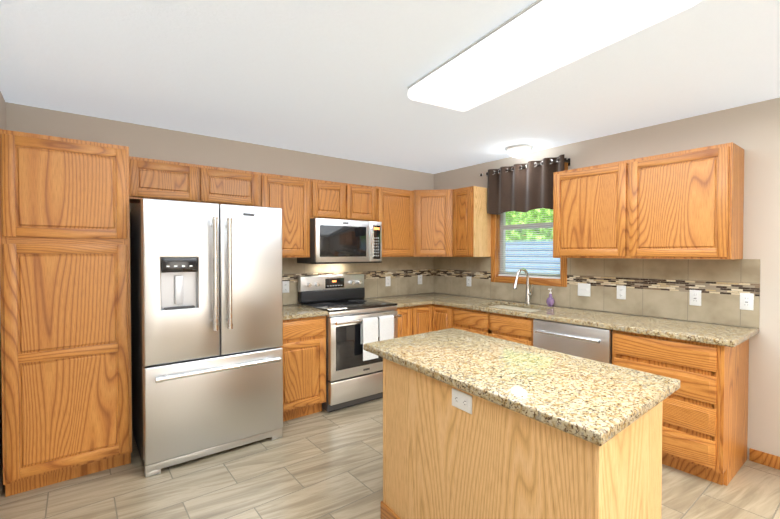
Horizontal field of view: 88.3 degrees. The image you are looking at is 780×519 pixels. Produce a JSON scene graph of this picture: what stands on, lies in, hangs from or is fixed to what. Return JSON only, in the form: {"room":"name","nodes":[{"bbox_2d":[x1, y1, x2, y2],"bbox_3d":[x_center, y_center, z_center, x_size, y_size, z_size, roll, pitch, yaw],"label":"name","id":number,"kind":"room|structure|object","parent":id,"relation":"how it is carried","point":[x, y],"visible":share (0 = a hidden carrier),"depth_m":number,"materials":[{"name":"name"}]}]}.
{"room":"kitchen","nodes":[
{"label":"kitchen","id":0,"kind":"room"},
{"bbox_2d":[0,91,5,494],"bbox_3d":[-0.668,0.201,0.166,0.120,2.440,6.400,-1,1,-38],"label":"wall","id":1,"kind":"structure","parent":0,"point":[2,114],"depth_m":2.43,"materials":[{"name":"beige paint"}]},
{"bbox_2d":[6,102,433,432],"bbox_3d":[-1.049,0.138,4.003,4.240,2.440,0.120,-1,1,-38],"label":"wall","id":2,"kind":"structure","parent":0,"point":[145,141],"depth_m":3.48,"materials":[{"name":"beige paint"}]},
{"bbox_2d":[129,156,268,206],"bbox_3d":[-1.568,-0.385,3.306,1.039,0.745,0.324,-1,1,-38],"label":"upper cabinet","id":3,"kind":"object","parent":2,"relation":"attached to","point":[148,178],"depth_m":3.14,"materials":[{"name":"brown wood"}]},
{"bbox_2d":[269,174,312,257],"bbox_3d":[-1.026,-0.392,3.728,0.481,0.745,0.324,-1,1,-38],"label":"upper cabinet","id":4,"kind":"object","parent":2,"relation":"attached to","point":[301,202],"depth_m":3.65,"materials":[{"name":"brown wood"}]},
{"bbox_2d":[313,179,384,256],"bbox_3d":[-0.534,-0.398,4.112,0.912,0.745,0.324,-1,1,-38],"label":"upper cabinet","id":5,"kind":"object","parent":2,"relation":"attached to","point":[331,200],"depth_m":4.01,"materials":[{"name":"brown wood"}]},
{"bbox_2d":[297,218,381,263],"bbox_3d":[-0.494,-0.176,4.064,0.756,0.423,0.450,-1,1,-38],"label":"microwave","id":6,"kind":"object","parent":5,"relation":"attached to","point":[336,241],"visible":1,"depth_m":3.88,"materials":[{"name":"grey metal"}]},
{"bbox_2d":[282,257,433,304],"bbox_3d":[-0.380,0.203,4.444,2.370,0.466,0.008,-1,1,-38],"label":"backsplash","id":7,"kind":"structure","parent":2,"relation":"attached to","point":[404,272],"depth_m":4.64,"materials":[{"name":"tile"}]},
{"bbox_2d":[282,281,288,292],"bbox_3d":[-1.020,0.269,3.935,0.072,0.115,0.008,-1,1,-38],"label":"electrical outlet","id":8,"kind":"object","parent":7,"relation":"attached to","point":[285,286],"visible":0.98,"depth_m":3.93,"materials":[{"name":"white plastic"}]},
{"bbox_2d":[386,276,390,285],"bbox_3d":[-0.022,0.257,4.713,0.072,0.115,0.008,-1,1,-38],"label":"electrical outlet","id":9,"kind":"object","parent":7,"relation":"attached to","point":[388,280],"visible":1,"depth_m":4.71,"materials":[{"name":"white plastic"}]},
{"bbox_2d":[418,275,421,283],"bbox_3d":[0.376,0.251,5.023,0.072,0.115,0.008,-1,1,-38],"label":"electrical outlet","id":10,"kind":"object","parent":7,"relation":"attached to","point":[419,279],"visible":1,"depth_m":5.02,"materials":[{"name":"white plastic"}]},
{"bbox_2d":[385,187,413,256],"bbox_3d":[-0.025,-0.404,4.509,0.527,0.745,0.324,-1,1,-38],"label":"upper cabinet","id":11,"kind":"object","parent":2,"relation":"attached to","point":[399,203],"depth_m":4.41,"materials":[{"name":"brown wood"}]},
{"bbox_2d":[413,189,452,256],"bbox_3d":[0.511,-0.411,4.738,0.621,0.753,0.621,-1,1,-38],"label":"upper cabinet","id":12,"kind":"object","parent":2,"relation":"attached to","point":[432,223],"visible":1,"depth_m":4.50,"materials":[{"name":"brown wood"}]},
{"bbox_2d":[282,304,327,319],"bbox_3d":[-0.928,0.468,3.614,0.481,0.038,0.646,-1,1,-38],"label":"countertop","id":13,"kind":"structure","parent":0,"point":[294,311],"depth_m":3.49,"materials":[{"name":"stone"}]},
{"bbox_2d":[0,398,779,518],"bbox_3d":[0.956,1.425,1.453,4.240,0.050,6.640,-1,1,-38],"label":"floor","id":14,"kind":"structure","parent":0,"point":[323,464],"depth_m":2.44,"materials":[{"name":"tile"}]},
{"bbox_2d":[0,129,131,496],"bbox_3d":[-2.132,0.321,2.685,0.618,2.118,0.627,-1,1,-38],"label":"pantry cabinet","id":15,"kind":"object","parent":14,"relation":"on","point":[65,310],"visible":1,"depth_m":2.42,"materials":[{"name":"brown wood"}]},
{"bbox_2d":[130,198,282,477],"bbox_3d":[-1.397,0.486,3.074,0.914,1.775,0.866,-1,1,-38],"label":"fridge","id":16,"kind":"object","parent":14,"relation":"on","point":[206,331],"visible":1,"depth_m":2.75,"materials":[{"name":"silver metal"}]},
{"bbox_2d":[298,274,401,412],"bbox_3d":[-0.395,0.763,3.950,0.760,1.192,0.732,-1,1,-38],"label":"range","id":17,"kind":"object","parent":14,"relation":"on","point":[353,378],"visible":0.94,"depth_m":3.71,"materials":[{"name":"grey metal"}]},
{"bbox_2d":[361,317,377,360],"bbox_3d":[-0.186,0.719,3.666,0.170,0.378,0.042,-1,1,-38],"label":"towel","id":18,"kind":"object","parent":17,"relation":"hanging from","point":[369,330],"visible":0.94,"depth_m":3.64,"materials":[{"name":"fabric"}]},
{"bbox_2d":[378,315,393,340],"bbox_3d":[-0.041,0.652,3.779,0.170,0.248,0.042,-1,1,-38],"label":"towel","id":19,"kind":"object","parent":17,"relation":"hanging from","point":[385,327],"visible":0.94,"depth_m":3.76,"materials":[{"name":"fabric"}]},
{"bbox_2d":[396,304,432,337],"bbox_3d":[0.130,0.913,4.459,0.370,0.876,0.627,-1,1,-38],"label":"base cabinet","id":20,"kind":"object","parent":14,"relation":"on","point":[414,320],"depth_m":4.16,"materials":[{"name":"brown wood"}]},
{"bbox_2d":[432,304,499,338],"bbox_3d":[0.808,0.914,4.373,0.627,0.876,0.376,-1,1,-38],"label":"base cabinet","id":21,"kind":"object","parent":14,"relation":"on","point":[443,317],"depth_m":3.94,"materials":[{"name":"brown wood"}]},
{"bbox_2d":[361,292,758,346],"bbox_3d":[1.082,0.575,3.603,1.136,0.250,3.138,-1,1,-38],"label":"countertop","id":22,"kind":"structure","parent":21,"relation":"on","point":[716,334],"depth_m":3.12,"materials":[{"name":"stone"}]},
{"bbox_2d":[513,268,533,303],"bbox_3d":[1.314,0.264,3.950,0.265,0.358,0.103,-1,1,-38],"label":"faucet","id":23,"kind":"object","parent":22,"relation":"on","point":[528,293],"visible":1,"depth_m":4.00,"materials":[{"name":"silver metal"}]},
{"bbox_2d":[546,289,554,306],"bbox_3d":[1.530,0.361,3.830,0.076,0.168,0.076,-1,1,-38],"label":"soap dispenser","id":24,"kind":"object","parent":22,"relation":"on","point":[550,301],"visible":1,"depth_m":3.81,"materials":[{"name":"purple plastic"}]},
{"bbox_2d":[381,358,662,518],"bbox_3d":[0.501,0.955,1.839,0.591,0.876,1.260,-1,1,-33],"label":"kitchen island","id":25,"kind":"object","parent":14,"relation":"on","point":[443,458],"visible":0.69,"depth_m":1.50,"materials":[{"name":"brown wood"}]},
{"bbox_2d":[452,388,471,413],"bbox_3d":[0.290,0.575,1.632,0.008,0.072,0.115,-1,1,-33],"label":"outlet","id":26,"kind":"object","parent":25,"relation":"attached to","point":[461,400],"visible":1,"depth_m":1.63,"materials":[{"name":"white plastic"}]},
{"bbox_2d":[363,328,680,445],"bbox_3d":[0.509,0.496,1.933,0.747,0.038,1.442,-1,1,-33],"label":"island countertop","id":27,"kind":"structure","parent":25,"relation":"on","point":[598,403],"depth_m":1.63,"materials":[{"name":"stone"}]},
{"bbox_2d":[533,319,611,363],"bbox_3d":[1.598,0.934,3.287,0.662,0.872,0.610,-1,1,-38],"label":"dishwasher","id":28,"kind":"object","parent":14,"relation":"on","point":[591,343],"visible":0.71,"depth_m":3.07,"materials":[{"name":"grey metal"}]},
{"bbox_2d":[0,0,779,173],"bbox_3d":[0.956,-1.065,1.412,4.240,0.050,6.640,-1,1,-38],"label":"ceiling","id":29,"kind":"structure","parent":0,"point":[334,78],"depth_m":2.26,"materials":[{"name":"white paint"}]},
{"bbox_2d":[506,144,532,157],"bbox_3d":[1.248,-1.034,3.885,0.250,0.091,0.250,-1,1,-38],"label":"dome light fixture","id":30,"kind":"object","parent":29,"relation":"attached to","point":[519,150],"visible":1,"depth_m":3.81,"materials":[{"name":"white glass"}]},
{"bbox_2d":[407,0,700,111],"bbox_3d":[0.641,-1.006,1.979,0.470,0.084,1.384,-1,1,-30],"label":"fluorescent light fixture","id":31,"kind":"object","parent":29,"relation":"attached to","point":[534,40],"visible":1,"depth_m":1.82,"materials":[{"name":"white plastic"}]},
{"bbox_2d":[434,97,779,459],"bbox_3d":[2.580,0.159,2.699,0.120,2.440,6.400,-1,1,-38],"label":"wall","id":32,"kind":"structure","parent":0,"point":[752,130],"depth_m":2.74,"materials":[{"name":"beige paint"}]},
{"bbox_2d":[452,188,463,256],"bbox_3d":[0.906,-0.408,4.473,0.324,0.753,0.305,-1,1,-38],"label":"upper cabinet","id":33,"kind":"object","parent":32,"relation":"attached to","point":[458,194],"depth_m":4.42,"materials":[{"name":"brown wood"}]},
{"bbox_2d":[464,186,490,256],"bbox_3d":[1.277,-0.400,3.998,0.324,0.753,1.049,-1,1,-38],"label":"upper cabinet","id":34,"kind":"object","parent":32,"relation":"attached to","point":[477,222],"depth_m":4.32,"materials":[{"name":"brown wood"}]},
{"bbox_2d":[480,154,569,214],"bbox_3d":[1.330,-0.723,4.097,0.114,0.492,0.997,-1,1,-38],"label":"valance curtain","id":35,"kind":"object","parent":32,"relation":"attached to","point":[526,187],"visible":0.94,"depth_m":4.05,"materials":[{"name":"brown fabric"}]},
{"bbox_2d":[491,162,567,286],"bbox_3d":[1.431,-0.334,4.135,0.117,1.174,0.874,-1,1,-38],"label":"window","id":36,"kind":"structure","parent":32,"relation":"in","point":[496,236],"depth_m":4.31,"materials":[{"name":"brown wood"}]},
{"bbox_2d":[498,208,560,278],"bbox_3d":[1.424,-0.231,4.131,0.025,0.827,0.724,-1,1,-38],"label":"window blinds","id":37,"kind":"object","parent":36,"relation":"attached to","point":[533,276],"visible":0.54,"depth_m":4.12,"materials":[{"name":"white plastic"}]},
{"bbox_2d":[434,257,759,327],"bbox_3d":[1.527,0.211,3.946,0.008,0.466,3.140,-1,1,-38],"label":"backsplash","id":38,"kind":"structure","parent":32,"relation":"attached to","point":[662,288],"depth_m":3.27,"materials":[{"name":"tile"}]},
{"bbox_2d":[466,276,470,285],"bbox_3d":[0.924,0.257,4.706,0.008,0.115,0.072,-1,1,-38],"label":"electrical outlet","id":39,"kind":"object","parent":38,"relation":"attached to","point":[468,280],"visible":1,"depth_m":4.71,"materials":[{"name":"white plastic"}]},
{"bbox_2d":[578,283,590,296],"bbox_3d":[1.754,0.274,3.636,0.016,0.115,0.115,-1,1,-38],"label":"electrical outlet","id":40,"kind":"object","parent":38,"relation":"attached to","point":[584,289],"visible":1,"depth_m":3.63,"materials":[{"name":"white plastic"}]},
{"bbox_2d":[617,285,625,299],"bbox_3d":[1.951,0.278,3.390,0.008,0.115,0.072,-1,1,-38],"label":"electrical outlet","id":41,"kind":"object","parent":38,"relation":"attached to","point":[621,292],"visible":1,"depth_m":3.39,"materials":[{"name":"white plastic"}]},
{"bbox_2d":[689,290,700,305],"bbox_3d":[2.267,0.285,2.983,0.009,0.115,0.072,-1,1,-38],"label":"electrical outlet","id":42,"kind":"object","parent":38,"relation":"attached to","point":[695,298],"visible":1,"depth_m":2.98,"materials":[{"name":"white plastic"}]},
{"bbox_2d":[740,293,753,309],"bbox_3d":[2.446,0.288,2.755,0.009,0.115,0.072,-1,1,-38],"label":"electrical outlet","id":43,"kind":"object","parent":38,"relation":"attached to","point":[746,301],"visible":1,"depth_m":2.75,"materials":[{"name":"white plastic"}]},
{"bbox_2d":[553,142,743,258],"bbox_3d":[1.934,-0.386,3.156,0.324,0.753,1.230,-1,1,-38],"label":"upper cabinet","id":44,"kind":"object","parent":32,"relation":"attached to","point":[686,204],"depth_m":2.91,"materials":[{"name":"brown wood"}]},
{"bbox_2d":[749,448,779,469],"bbox_3d":[3.481,1.357,1.455,0.013,0.085,3.300,-1,1,-38],"label":"baseboard","id":45,"kind":"structure","parent":32,"relation":"attached to","point":[764,458],"depth_m":2.68,"materials":[{"name":"brown wood"}]},
{"label":"outside","id":46,"kind":"structure","parent":0,"visible":0},
{"bbox_2d":[505,208,559,273],"bbox_3d":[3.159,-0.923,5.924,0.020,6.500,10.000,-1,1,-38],"label":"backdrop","id":47,"kind":"structure","parent":46,"point":[522,236],"depth_m":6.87,"materials":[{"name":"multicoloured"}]}
]}

